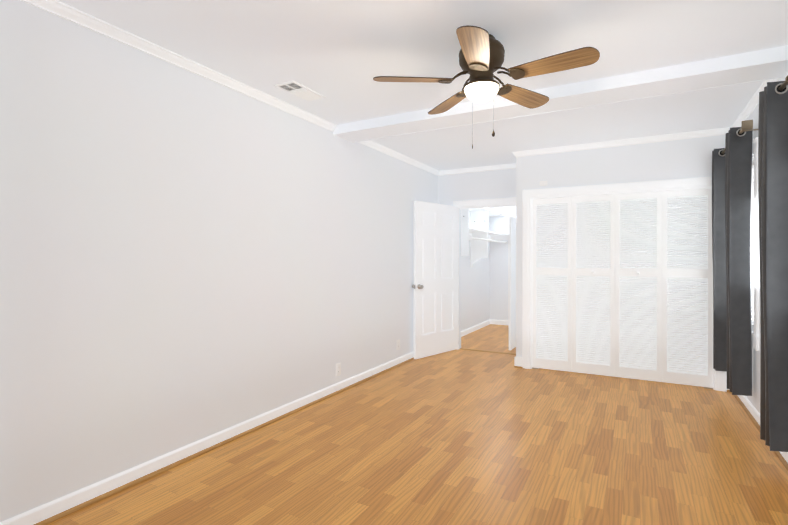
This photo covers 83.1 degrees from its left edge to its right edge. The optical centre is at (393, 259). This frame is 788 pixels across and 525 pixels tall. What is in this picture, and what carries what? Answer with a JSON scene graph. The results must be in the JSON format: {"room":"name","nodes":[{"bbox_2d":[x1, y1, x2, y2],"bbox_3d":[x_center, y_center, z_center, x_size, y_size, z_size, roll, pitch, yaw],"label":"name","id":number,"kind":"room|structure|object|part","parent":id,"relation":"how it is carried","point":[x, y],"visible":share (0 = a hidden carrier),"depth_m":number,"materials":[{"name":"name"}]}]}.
{"room":"empty bedroom","nodes":[
{"label":"empty bedroom","id":0,"kind":"room"},
{"bbox_2d":[0,0,489,521],"bbox_3d":[-0.493,-0.001,4.630,0.250,2.543,9.947,0,0,29],"label":"wall","id":1,"kind":"structure","parent":0,"point":[186,258],"depth_m":2.70,"materials":[{"name":"paint"}]},
{"bbox_2d":[21,0,336,131],"bbox_3d":[-1.177,-1.242,3.071,0.040,0.056,2.583,0,0,29],"label":"crown molding","id":2,"kind":"structure","parent":1,"relation":"attached to","point":[73,14],"depth_m":2.68,"materials":[{"name":"white wood"}]},
{"bbox_2d":[0,351,413,524],"bbox_3d":[-0.583,1.227,4.192,0.013,0.088,5.113,0,0,29],"label":"baseboard","id":3,"kind":"structure","parent":1,"relation":"attached to","point":[54,507],"depth_m":2.73,"materials":[{"name":"white wood"}]},
{"bbox_2d":[34,357,413,524],"bbox_3d":[-0.572,1.262,4.179,0.019,0.019,5.100,0,0,29],"label":"trim","id":4,"kind":"structure","parent":1,"relation":"attached to","point":[182,461],"depth_m":2.81,"materials":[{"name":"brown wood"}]},
{"bbox_2d":[336,363,340,375],"bbox_3d":[-0.535,1.056,4.286,0.008,0.114,0.070,0,0,29],"label":"electrical outlet","id":5,"kind":"object","parent":1,"relation":"attached to","point":[338,368],"depth_m":4.28,"materials":[{"name":"white plastic"}]},
{"bbox_2d":[359,140,440,175],"bbox_3d":[0.123,-1.246,5.455,0.040,0.056,2.210,0,0,29],"label":"crown molding","id":6,"kind":"structure","parent":1,"relation":"attached to","point":[374,145],"depth_m":5.34,"materials":[{"name":"white wood"}]},
{"bbox_2d":[461,320,491,336],"bbox_3d":[1.285,1.220,7.650,0.013,0.088,2.547,0,0,29],"label":"baseboard","id":7,"kind":"structure","parent":1,"relation":"attached to","point":[483,324],"depth_m":7.95,"materials":[{"name":"white wood"}]},
{"bbox_2d":[461,208,505,266],"bbox_3d":[1.528,-0.375,7.729,0.360,0.998,2.172,0,0,29],"label":"closet shelf","id":8,"kind":"object","parent":1,"relation":"attached to","point":[479,235],"depth_m":7.66,"materials":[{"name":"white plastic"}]},
{"bbox_3d":[1.652,-0.336,7.649,0.076,0.071,2.152,0,0,29],"label":"rod","id":9,"kind":"part","parent":8,"relation":"part of","materials":[{"name":"white plastic"}]},
{"bbox_2d":[47,324,787,524],"bbox_3d":[1.091,1.297,3.769,4.158,0.070,10.147,0,0,29],"label":"floor","id":10,"kind":"structure","parent":0,"point":[461,437],"depth_m":2.82,"materials":[{"name":"brown wood"}]},
{"bbox_2d":[58,0,787,170],"bbox_3d":[1.091,-1.301,3.764,4.158,0.060,10.147,0,0,29],"label":"ceiling","id":11,"kind":"structure","parent":0,"point":[339,55],"depth_m":2.67,"materials":[{"name":"paint"}]},
{"bbox_2d":[274,81,325,101],"bbox_3d":[-0.702,-1.266,3.357,0.180,0.008,0.375,0,0,29],"label":"ceiling vent","id":12,"kind":"object","parent":11,"relation":"in","point":[298,90],"visible":1,"depth_m":3.34,"materials":[{"name":"white plastic"}]},
{"bbox_2d":[373,25,599,148],"bbox_3d":[0.531,-0.951,2.533,1.169,0.635,1.194,0,0,29],"label":"ceiling fan","id":13,"kind":"object","parent":11,"relation":"hanging from","point":[481,55],"visible":1,"depth_m":2.47,"materials":[{"name":"brown wood"}]},
{"bbox_3d":[0.104,-1.031,2.544,0.450,0.006,0.148,0,12,-3],"label":"blade","id":14,"kind":"part","parent":13,"relation":"part of","materials":[{"name":"brown wood"}]},
{"bbox_3d":[0.363,-1.032,2.937,0.148,0.006,0.450,-13,5,-20],"label":"blade","id":15,"kind":"part","parent":13,"relation":"part of","materials":[{"name":"brown wood"}]},
{"bbox_3d":[0.399,-1.030,2.177,0.148,0.006,0.450,12,3,15],"label":"blade","id":16,"kind":"part","parent":13,"relation":"part of","materials":[{"name":"brown wood"}]},
{"bbox_3d":[0.504,-1.129,2.563,0.262,0.280,0.262,0,0,29],"label":"motor","id":17,"kind":"part","parent":13,"relation":"part of","materials":[{"name":"brown metal"}]},
{"bbox_3d":[0.504,-0.952,2.563,0.196,0.078,0.196,0,0,29],"label":"globe","id":18,"kind":"part","parent":13,"relation":"part of","materials":[{"name":"white glass"}]},
{"bbox_3d":[0.507,-0.845,2.533,0.106,0.378,0.063,0,0,29],"label":"chain","id":19,"kind":"part","parent":13,"relation":"part of","materials":[{"name":"silver metal"}]},
{"bbox_3d":[0.816,-1.031,2.813,0.450,0.006,0.148,0,-12,-39],"label":"blade","id":20,"kind":"part","parent":13,"relation":"part of","materials":[{"name":"brown wood"}]},
{"bbox_3d":[0.838,-1.031,2.343,0.450,0.006,0.148,0,-12,33],"label":"blade","id":21,"kind":"part","parent":13,"relation":"part of","materials":[{"name":"brown wood"}]},
{"bbox_2d":[333,45,787,142],"bbox_3d":[0.975,-1.227,3.551,3.358,0.087,0.332,0,0,29],"label":"ceiling beam","id":22,"kind":"structure","parent":11,"relation":"attached to","point":[752,67],"depth_m":3.19,"materials":[{"name":"paint"}]},
{"bbox_2d":[438,168,515,205],"bbox_3d":[2.221,-0.003,5.630,3.558,2.543,0.100,0,0,29],"label":"wall","id":23,"kind":"structure","parent":0,"point":[490,184],"depth_m":6.15,"materials":[{"name":"paint"}]},
{"bbox_2d":[414,201,457,358],"bbox_3d":[0.576,0.254,5.947,0.035,2.000,0.910,0,0,44],"label":"door","id":24,"kind":"structure","parent":23,"relation":"in","point":[436,277],"depth_m":5.90,"materials":[{"name":"white wood"}]},
{"bbox_2d":[412,284,423,288],"bbox_3d":[0.294,0.339,5.652,0.159,0.066,0.096,0,0,43],"label":"door knob","id":25,"kind":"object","parent":24,"relation":"in","point":[419,286],"depth_m":5.62,"materials":[{"name":"silver metal"}]},
{"bbox_2d":[458,208,460,348],"bbox_3d":[0.937,0.266,6.333,0.007,2.002,0.097,0,0,29],"label":"trim","id":26,"kind":"structure","parent":23,"relation":"attached to","point":[459,278],"depth_m":6.31,"materials":[{"name":"paint"}]},
{"bbox_2d":[441,163,515,174],"bbox_3d":[1.203,-1.248,6.104,1.225,0.056,0.040,0,0,29],"label":"crown molding","id":27,"kind":"structure","parent":23,"relation":"attached to","point":[505,166],"depth_m":6.12,"materials":[{"name":"white wood"}]},
{"bbox_2d":[453,198,515,349],"bbox_3d":[1.327,0.221,6.105,1.045,2.092,0.124,0,0,29],"label":"door frame","id":28,"kind":"structure","parent":23,"relation":"attached to","point":[491,203],"depth_m":6.09,"materials":[{"name":"white wood"}]},
{"bbox_2d":[508,217,515,349],"bbox_3d":[1.693,0.322,6.288,0.030,1.830,0.450,0,0,29],"label":"door frame","id":29,"kind":"structure","parent":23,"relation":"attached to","point":[512,221],"depth_m":6.17,"materials":[{"name":"white wood"}]},
{"bbox_3d":[1.692,0.322,6.289,0.030,1.830,0.450,0,0,29],"label":"panel","id":30,"kind":"part","parent":29,"relation":"part of","materials":[{"name":"white wood"}]},
{"bbox_2d":[490,206,515,320],"bbox_3d":[2.406,-0.009,8.601,1.470,2.543,0.200,0,0,29],"label":"wall","id":31,"kind":"structure","parent":0,"point":[499,280],"depth_m":8.66,"materials":[{"name":"paint"}]},
{"bbox_2d":[492,320,508,324],"bbox_3d":[2.463,1.219,8.451,1.255,0.088,0.013,0,0,29],"label":"baseboard","id":32,"kind":"structure","parent":31,"relation":"attached to","point":[502,322],"depth_m":8.66,"materials":[{"name":"white wood"}]},
{"bbox_2d":[504,233,507,242],"bbox_3d":[2.539,-0.412,8.242,0.925,0.166,0.300,0,0,29],"label":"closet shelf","id":33,"kind":"object","parent":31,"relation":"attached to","point":[505,234],"depth_m":8.58,"materials":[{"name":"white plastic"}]},
{"bbox_2d":[516,134,725,356],"bbox_3d":[2.515,-0.002,5.052,2.088,2.543,0.634,0,0,29],"label":"wall","id":34,"kind":"structure","parent":0,"point":[688,158],"depth_m":4.81,"materials":[{"name":"paint"}]},
{"bbox_2d":[514,357,522,365],"bbox_3d":[1.591,1.208,5.549,0.019,0.120,0.650,0,0,29],"label":"baseboard","id":35,"kind":"structure","parent":34,"relation":"attached to","point":[517,360],"depth_m":5.25,"materials":[{"name":"white wood"}]},
{"bbox_2d":[512,127,728,156],"bbox_3d":[2.336,-1.245,4.764,2.128,0.056,0.040,0,0,29],"label":"crown molding","id":36,"kind":"structure","parent":34,"relation":"attached to","point":[720,131],"depth_m":4.70,"materials":[{"name":"white wood"}]},
{"bbox_2d":[532,188,712,388],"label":"bifold closet door","id":37,"kind":"structure","parent":34,"relation":"in","point":[657,350],"depth_m":4.74,"materials":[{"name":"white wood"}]},
{"bbox_3d":[2.368,0.137,4.768,0.468,0.034,0.030,0,0,29],"label":"knob","id":38,"kind":"part","parent":37,"relation":"part of","materials":[{"name":"white wood"}]},
{"bbox_2d":[523,177,726,391],"bbox_3d":[2.387,0.229,4.804,1.938,2.082,0.125,0,0,29],"label":"trim","id":39,"kind":"structure","parent":34,"relation":"attached to","point":[719,380],"depth_m":5.02,"materials":[{"name":"white wood"}]},
{"bbox_2d":[746,72,787,412],"bbox_3d":[1.978,0.004,1.719,0.160,2.543,7.200,0,0,29],"label":"wall","id":40,"kind":"structure","parent":0,"point":[754,399],"depth_m":3.52,"materials":[{"name":"paint"}]},
{"bbox_2d":[712,76,787,451],"bbox_3d":[2.050,0.042,2.219,0.192,2.205,4.746,0,0,29],"label":"curtains","id":41,"kind":"object","parent":40,"relation":"attached to","point":[731,220],"visible":1,"depth_m":2.81,"materials":[{"name":"grey fabric"}]},
{"bbox_3d":[2.075,-1.007,2.203,0.136,0.084,4.746,0,0,29],"label":"rod","id":42,"kind":"part","parent":41,"relation":"part of","materials":[{"name":"gold metal"}]},
{"bbox_2d":[729,79,777,129],"bbox_3d":[2.872,-1.243,3.564,0.040,0.056,1.520,0,0,29],"label":"crown molding","id":43,"kind":"structure","parent":40,"relation":"attached to","point":[753,103],"depth_m":3.60,"materials":[{"name":"white wood"}]},
{"bbox_2d":[750,137,759,350],"bbox_3d":[3.092,-0.125,3.788,0.184,1.653,0.910,0,0,29],"label":"window","id":44,"kind":"structure","parent":40,"relation":"in","point":[755,307],"depth_m":3.47,"materials":[{"name":"white glass"}]},
{"bbox_2d":[750,160,753,325],"bbox_3d":[3.077,-0.133,3.796,0.050,1.407,0.672,0,0,29],"label":"window blinds","id":45,"kind":"object","parent":44,"relation":"attached to","point":[752,209],"visible":0.02,"depth_m":3.85,"materials":[{"name":"white plastic"}]},
{"bbox_2d":[728,389,787,462],"bbox_3d":[1.761,1.232,1.536,0.043,0.088,6.266,0,0,29],"label":"baseboard","id":46,"kind":"structure","parent":40,"relation":"attached to","point":[744,399],"depth_m":3.58,"materials":[{"name":"white wood"}]},
{"bbox_2d":[728,390,787,470],"bbox_3d":[1.755,1.267,1.539,0.032,0.019,6.240,0,0,29],"label":"trim","id":47,"kind":"structure","parent":40,"relation":"attached to","point":[781,458],"depth_m":3.44,"materials":[{"name":"brown wood"}]}
]}

